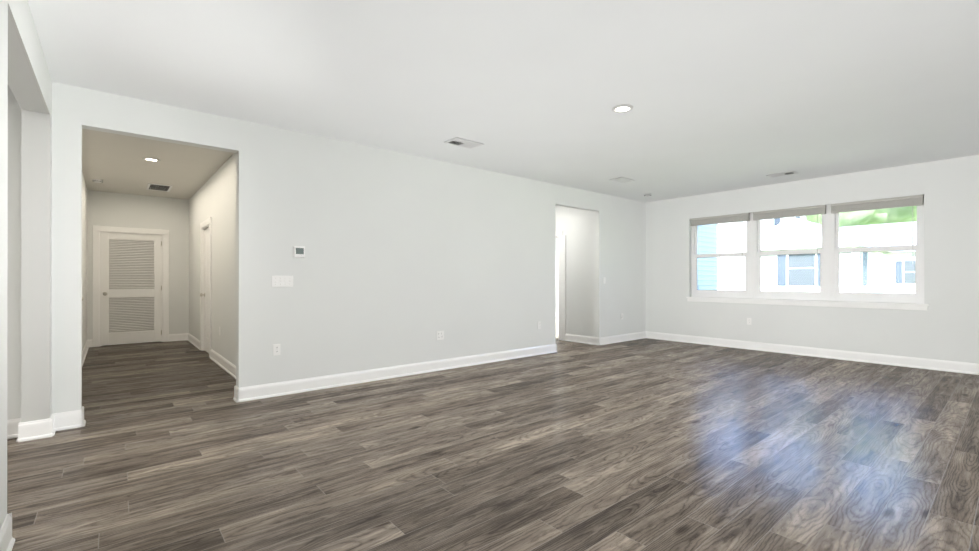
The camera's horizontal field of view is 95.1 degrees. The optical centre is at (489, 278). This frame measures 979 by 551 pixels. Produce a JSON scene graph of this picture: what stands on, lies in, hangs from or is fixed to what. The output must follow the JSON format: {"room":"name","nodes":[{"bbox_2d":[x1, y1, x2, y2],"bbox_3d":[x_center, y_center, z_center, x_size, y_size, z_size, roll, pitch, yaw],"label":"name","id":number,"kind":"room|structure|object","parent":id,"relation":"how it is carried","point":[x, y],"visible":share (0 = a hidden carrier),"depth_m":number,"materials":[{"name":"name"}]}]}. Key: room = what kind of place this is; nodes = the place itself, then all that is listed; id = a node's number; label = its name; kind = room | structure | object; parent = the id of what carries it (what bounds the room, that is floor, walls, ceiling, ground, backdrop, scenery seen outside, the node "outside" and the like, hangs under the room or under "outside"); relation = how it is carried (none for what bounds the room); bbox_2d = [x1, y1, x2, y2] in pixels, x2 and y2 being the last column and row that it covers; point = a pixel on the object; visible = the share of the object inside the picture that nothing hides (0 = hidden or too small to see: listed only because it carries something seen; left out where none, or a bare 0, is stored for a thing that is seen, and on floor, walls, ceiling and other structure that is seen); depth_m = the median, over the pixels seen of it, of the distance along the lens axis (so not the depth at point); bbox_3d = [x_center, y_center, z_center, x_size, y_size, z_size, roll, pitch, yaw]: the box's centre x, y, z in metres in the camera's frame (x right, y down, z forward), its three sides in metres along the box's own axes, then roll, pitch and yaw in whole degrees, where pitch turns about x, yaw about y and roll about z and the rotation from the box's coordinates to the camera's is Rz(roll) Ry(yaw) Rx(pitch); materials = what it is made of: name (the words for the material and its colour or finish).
{"room":"empty living room","nodes":[
{"label":"empty living room","id":0,"kind":"room"},
{"bbox_2d":[0,0,89,528],"bbox_3d":[-2.650,-0.174,2.494,0.180,2.740,13.950,0,0,-40],"label":"wall","id":1,"kind":"structure","parent":0,"point":[25,76],"depth_m":3.31,"materials":[{"name":"paint"}]},
{"bbox_2d":[90,190,185,338],"bbox_3d":[-6.476,-0.167,8.313,1.470,2.740,0.120,0,0,-40],"label":"wall","id":2,"kind":"structure","parent":0,"point":[108,209],"depth_m":8.46,"materials":[{"name":"paint"}]},
{"bbox_2d":[92,226,168,346],"bbox_3d":[-6.568,0.140,8.236,1.090,2.125,0.156,0,0,-40],"label":"door frame","id":3,"kind":"structure","parent":2,"relation":"attached to","point":[96,284],"depth_m":7.95,"materials":[{"name":"white wood"}]},
{"bbox_2d":[101,232,161,345],"bbox_3d":[-6.529,0.189,8.203,0.893,2.008,0.104,0,0,-40],"label":"hallway door","id":4,"kind":"structure","parent":2,"relation":"in","point":[131,287],"depth_m":8.21,"materials":[{"name":"white wood"}]},
{"bbox_2d":[186,153,235,365],"bbox_3d":[-4.103,-0.169,6.747,0.120,2.740,5.574,0,0,-40],"label":"wall","id":5,"kind":"structure","parent":0,"point":[213,197],"depth_m":6.33,"materials":[{"name":"paint"}]},
{"bbox_2d":[200,227,208,352],"bbox_3d":[-4.503,0.188,7.146,0.104,2.008,0.803,0,0,-40],"label":"closet door","id":6,"kind":"structure","parent":5,"relation":"in","point":[206,290],"depth_m":7.32,"materials":[{"name":"white wood"}]},
{"bbox_2d":[200,217,211,356],"bbox_3d":[-4.471,0.139,7.184,0.156,2.125,1.000,0,0,-40],"label":"door frame","id":7,"kind":"structure","parent":5,"relation":"attached to","point":[207,223],"depth_m":7.45,"materials":[{"name":"white wood"}]},
{"bbox_2d":[7,82,645,419],"bbox_3d":[-1.611,-0.171,5.123,12.378,2.740,0.120,0,0,-40],"label":"wall","id":8,"kind":"structure","parent":0,"point":[405,259],"depth_m":5.07,"materials":[{"name":"paint"}]},
{"bbox_2d":[273,344,279,355],"bbox_3d":[-2.169,0.728,4.568,0.070,0.115,0.009,0,0,-40],"label":"electrical outlet plate","id":9,"kind":"object","parent":8,"relation":"attached to","point":[276,349],"visible":1,"depth_m":4.56,"materials":[{"name":"white plastic"}]},
{"bbox_2d":[272,276,292,286],"bbox_3d":[-2.125,0.032,4.596,0.193,0.104,0.024,0,0,-40],"label":"switch plate","id":10,"kind":"object","parent":8,"relation":"attached to","point":[282,281],"visible":1,"depth_m":4.59,"materials":[{"name":"white plastic"}]},
{"bbox_2d":[293,246,304,257],"bbox_3d":[-1.995,-0.277,4.705,0.120,0.124,0.026,0,0,-40],"label":"thermostat","id":11,"kind":"object","parent":8,"relation":"attached to","point":[298,251],"visible":1,"depth_m":4.69,"materials":[{"name":"white plastic"}]},
{"bbox_2d":[18,331,645,441],"bbox_3d":[-0.139,1.132,6.165,8.782,0.136,0.182,0,0,-40],"label":"baseboard","id":12,"kind":"structure","parent":8,"relation":"attached to","point":[40,429],"depth_m":5.01,"materials":[{"name":"white wood"}]},
{"bbox_2d":[436,331,443,339],"bbox_3d":[-0.643,0.745,5.853,0.116,0.115,0.009,0,0,-40],"label":"electrical outlet plate","id":13,"kind":"object","parent":8,"relation":"attached to","point":[439,335],"visible":1,"depth_m":5.84,"materials":[{"name":"white plastic"}]},
{"bbox_2d":[7,316,978,550],"bbox_3d":[0.484,1.243,5.120,15.580,0.112,14.330,0,0,-40],"label":"floor","id":14,"kind":"structure","parent":0,"point":[646,444],"depth_m":2.98,"materials":[{"name":"laminate"}]},
{"bbox_2d":[0,312,599,550],"bbox_3d":[0.447,1.131,5.024,15.400,0.136,13.830,0,0,-40],"label":"baseboard","id":15,"kind":"structure","parent":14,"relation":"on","point":[7,540],"depth_m":5.62,"materials":[{"name":"white wood"}]},
{"bbox_2d":[28,0,978,201],"bbox_3d":[0.484,-1.601,5.124,15.580,0.120,14.330,0,0,-40],"label":"ceiling","id":16,"kind":"structure","parent":0,"point":[722,95],"depth_m":3.49,"materials":[{"name":"paint"}]},
{"bbox_2d":[92,179,102,182],"bbox_3d":[-6.123,-1.518,7.004,0.130,0.041,0.130,0,0,-40],"label":"smoke detector","id":17,"kind":"object","parent":16,"relation":"attached to","point":[97,180],"visible":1,"depth_m":6.97,"materials":[{"name":"white plastic"}]},
{"bbox_2d":[142,157,160,161],"bbox_3d":[-4.367,-1.533,5.790,0.190,0.014,0.190,0,0,-40],"label":"recessed light","id":18,"kind":"object","parent":16,"relation":"in","point":[151,159],"visible":0.98,"depth_m":5.76,"materials":[{"name":"white"}]},
{"bbox_2d":[146,183,172,191],"bbox_3d":[-5.578,-1.532,7.568,0.320,0.012,0.620,0,0,-40],"label":"ceiling vent","id":19,"kind":"object","parent":16,"relation":"in","point":[159,187],"visible":1,"depth_m":7.57,"materials":[{"name":"white metal"}]},
{"bbox_2d":[444,137,483,148],"bbox_3d":[-0.289,-1.535,5.094,0.390,0.013,0.240,0,0,-40],"label":"ceiling vent","id":20,"kind":"object","parent":16,"relation":"in","point":[462,142],"visible":0.98,"depth_m":5.08,"materials":[{"name":"white metal"}]},
{"bbox_2d":[609,177,634,182],"bbox_3d":[2.066,-1.532,6.987,0.360,0.013,0.220,0,0,-40],"label":"ceiling vent","id":21,"kind":"object","parent":16,"relation":"in","point":[621,179],"visible":1,"depth_m":6.99,"materials":[{"name":"white metal"}]},
{"bbox_2d":[612,104,632,112],"bbox_3d":[1.206,-1.535,4.065,0.190,0.014,0.190,0,0,-40],"label":"recessed light","id":22,"kind":"object","parent":16,"relation":"in","point":[623,108],"visible":1,"depth_m":4.04,"materials":[{"name":"white plastic"}]},
{"bbox_2d":[766,171,797,177],"bbox_3d":[4.311,-1.533,6.604,0.200,0.013,0.360,0,0,-40],"label":"ceiling vent","id":23,"kind":"object","parent":16,"relation":"in","point":[782,174],"visible":1,"depth_m":6.59,"materials":[{"name":"white metal"}]},
{"bbox_2d":[555,206,593,336],"bbox_3d":[0.522,-0.165,9.884,0.120,2.740,4.410,0,0,-40],"label":"wall","id":24,"kind":"structure","parent":0,"point":[576,226],"depth_m":8.43,"materials":[{"name":"paint"}]},
{"bbox_2d":[556,231,565,340],"bbox_3d":[1.179,0.142,9.104,0.156,2.125,1.065,0,0,-40],"label":"door frame","id":25,"kind":"structure","parent":24,"relation":"attached to","point":[562,239],"depth_m":8.70,"materials":[{"name":"white wood"}]},
{"bbox_2d":[646,155,978,363],"bbox_3d":[5.915,-0.170,5.937,0.180,2.740,8.576,0,0,-40],"label":"wall","id":26,"kind":"structure","parent":0,"point":[945,326],"depth_m":6.53,"materials":[{"name":"paint"}]},
{"bbox_2d":[686,198,928,310],"bbox_3d":[4.809,-0.346,7.211,0.190,1.545,3.260,0,0,-40],"label":"window unit","id":27,"kind":"structure","parent":26,"relation":"in","point":[830,251],"depth_m":6.88,"materials":[{"name":"white plastic"}]},
{"bbox_2d":[690,213,749,267],"bbox_3d":[4.098,-0.647,8.012,0.066,0.939,1.006,0,0,-40],"label":"window blind","id":28,"kind":"object","parent":27,"relation":"attached to","point":[741,217],"visible":0.94,"depth_m":7.93,"materials":[{"name":"grey plastic"}]},
{"bbox_2d":[753,205,825,266],"bbox_3d":[4.787,-0.648,7.194,0.066,0.939,1.006,0,0,-40],"label":"window blind","id":29,"kind":"object","parent":27,"relation":"attached to","point":[795,212],"visible":1,"depth_m":7.12,"materials":[{"name":"grey plastic"}]},
{"bbox_2d":[831,195,923,264],"bbox_3d":[5.477,-0.649,6.375,0.066,0.939,1.006,0,0,-40],"label":"window blind","id":30,"kind":"object","parent":27,"relation":"attached to","point":[904,201],"visible":0.98,"depth_m":6.30,"materials":[{"name":"grey plastic"}]},
{"bbox_2d":[646,331,978,374],"bbox_3d":[5.810,1.132,5.900,0.026,0.136,8.256,0,0,-40],"label":"baseboard","id":31,"kind":"structure","parent":26,"relation":"attached to","point":[944,365],"depth_m":6.70,"materials":[{"name":"white wood"}]},
{"label":"outside","id":32,"kind":"structure","parent":0,"visible":0},
{"bbox_3d":[42.794,1.654,48.935,111.642,0.100,140.000,0,0,-40],"label":"lawn","id":33,"kind":"structure","parent":32,"visible":0},
{"bbox_2d":[697,224,720,289],"bbox_3d":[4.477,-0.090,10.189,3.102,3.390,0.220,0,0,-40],"label":"house","id":34,"kind":"structure","parent":33,"relation":"on","point":[712,236],"depth_m":10.79,"materials":[{"name":"white"}]},
{"bbox_2d":[721,216,893,292],"bbox_3d":[11.580,-2.476,25.182,10.700,8.200,15.800,0,0,-40],"label":"house","id":35,"kind":"structure","parent":33,"relation":"on","point":[774,274],"depth_m":19.02,"materials":[{"name":"white"}]},
{"bbox_2d":[806,210,874,226],"bbox_3d":[35.302,-8.034,47.127,15.279,19.370,14.612,0,0,-40],"label":"tree","id":36,"kind":"object","parent":33,"relation":"on","point":[847,220],"depth_m":40.87,"materials":[{"name":"green plant"}]},
{"bbox_2d":[839,222,916,293],"bbox_3d":[33.349,-1.269,30.385,10.700,5.800,16.500,0,0,-40],"label":"house","id":37,"kind":"structure","parent":33,"relation":"on","point":[900,257],"depth_m":30.40,"materials":[{"name":"white"}]},
{"bbox_2d":[870,206,916,224],"bbox_3d":[39.471,-8.538,42.650,15.312,20.368,13.315,0,0,-40],"label":"tree","id":38,"kind":"object","parent":33,"relation":"on","point":[899,217],"depth_m":39.24,"materials":[{"name":"green plant"}]}
]}

